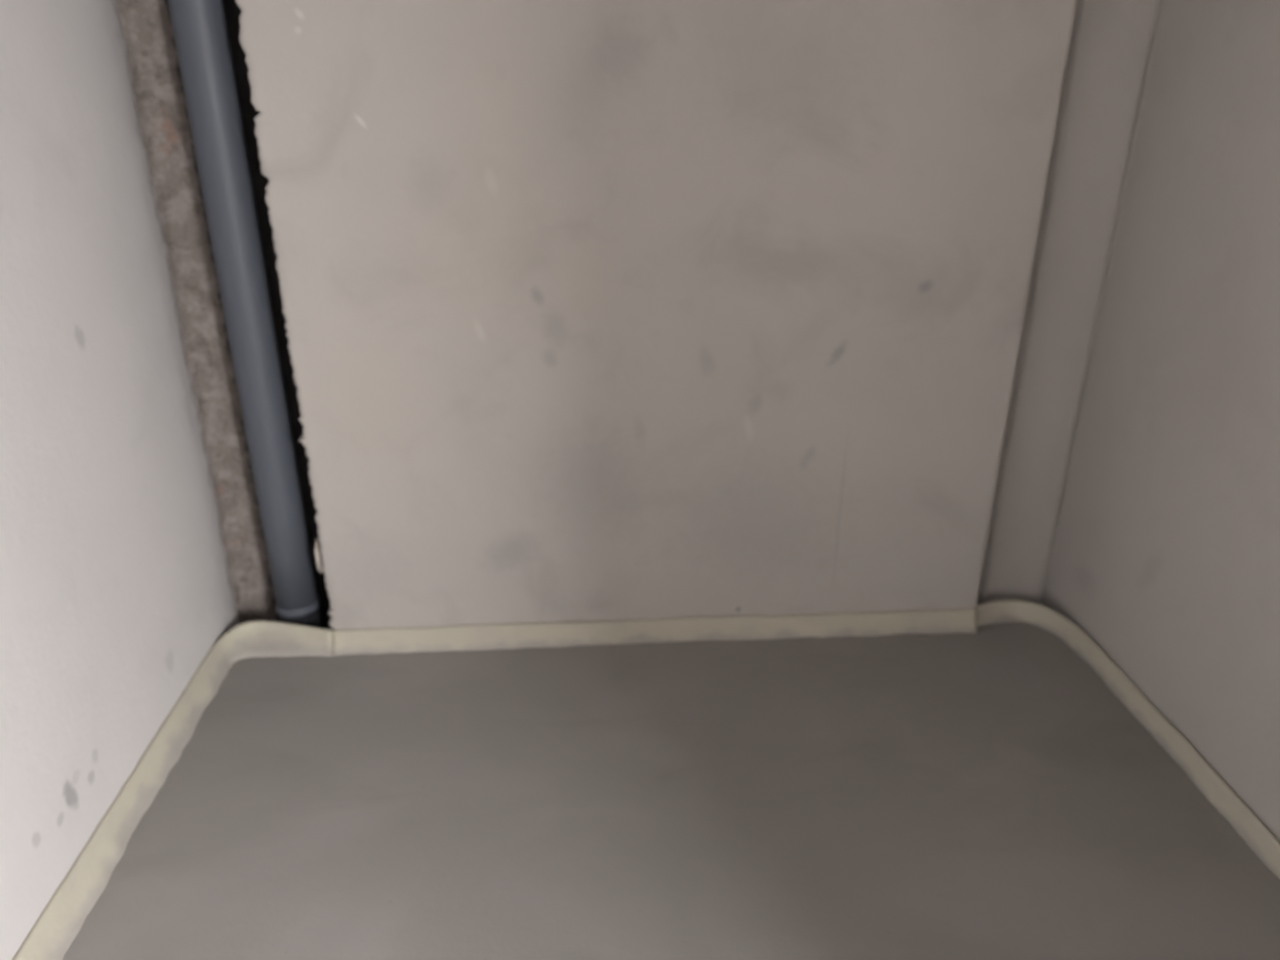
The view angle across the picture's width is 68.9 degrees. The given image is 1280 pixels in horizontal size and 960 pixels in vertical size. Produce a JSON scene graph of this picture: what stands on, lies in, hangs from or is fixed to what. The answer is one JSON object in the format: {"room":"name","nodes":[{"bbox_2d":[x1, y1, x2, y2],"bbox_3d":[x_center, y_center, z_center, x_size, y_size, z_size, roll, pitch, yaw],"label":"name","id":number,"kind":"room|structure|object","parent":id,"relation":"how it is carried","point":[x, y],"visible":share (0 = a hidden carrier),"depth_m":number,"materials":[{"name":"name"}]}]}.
{"room":"utility closet","nodes":[
{"label":"utility closet","id":0,"kind":"room"},
{"bbox_2d":[0,0,239,959],"bbox_3d":[-0.940,0.301,-0.316,0.202,3.000,5.300,-1,24,-3],"label":"wall","id":1,"kind":"structure","parent":0,"point":[115,584],"depth_m":1.61,"materials":[{"name":"paint"}]},
{"bbox_2d":[117,0,1076,629],"bbox_3d":[-0.132,-0.702,1.993,1.902,3.000,0.387,-1,24,-3],"label":"wall","id":2,"kind":"structure","parent":0,"point":[582,310],"depth_m":1.93,"materials":[{"name":"grey paint"}]},
{"bbox_2d":[168,0,324,627],"bbox_3d":[-0.843,-0.817,1.808,0.113,2.639,0.113,-1,24,-3],"label":"drain pipe","id":3,"kind":"object","parent":2,"relation":"attached to","point":[200,31],"visible":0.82,"depth_m":1.95,"materials":[{"name":"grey plastic"}]},
{"bbox_2d":[314,539,322,572],"bbox_3d":[-0.746,0.177,2.168,0.019,0.094,0.027,4,24,8],"label":"mortar dab","id":4,"kind":"object","parent":2,"relation":"attached to","point":[319,563],"visible":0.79,"depth_m":2.16,"materials":[{"name":"grey concrete"}]},
{"bbox_2d":[62,622,1279,959],"bbox_3d":[0.222,1.514,0.279,2.600,0.500,5.520,-1,24,-3],"label":"floor","id":5,"kind":"structure","parent":0,"point":[986,794],"depth_m":1.73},
{"bbox_2d":[12,620,331,959],"bbox_3d":[-0.703,1.350,-0.019,0.258,0.067,4.961,-1,24,-3],"label":"strip","id":6,"kind":"object","parent":5,"relation":"on","point":[65,913],"visible":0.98,"depth_m":1.77,"materials":[{"name":"beige plastic"}]},
{"bbox_2d":[331,608,976,655],"bbox_3d":[0.050,0.368,2.243,1.553,0.066,0.034,-1,24,-3],"label":"strip","id":7,"kind":"object","parent":5,"relation":"on","point":[959,620],"visible":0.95,"depth_m":2.24,"materials":[{"name":"beige plastic"}]},
{"bbox_2d":[976,600,1279,878],"bbox_3d":[1.089,1.308,0.076,0.210,0.068,4.942,-1,24,-3],"label":"strip","id":8,"kind":"object","parent":5,"relation":"on","point":[1260,840],"visible":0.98,"depth_m":1.93,"materials":[{"name":"beige plastic"}]},
{"bbox_2d":[976,0,1279,841],"bbox_3d":[1.128,0.250,-0.198,0.437,3.000,5.297,-1,24,-3],"label":"wall","id":9,"kind":"structure","parent":0,"point":[1136,502],"depth_m":1.86,"materials":[{"name":"grey paint"}]}
]}

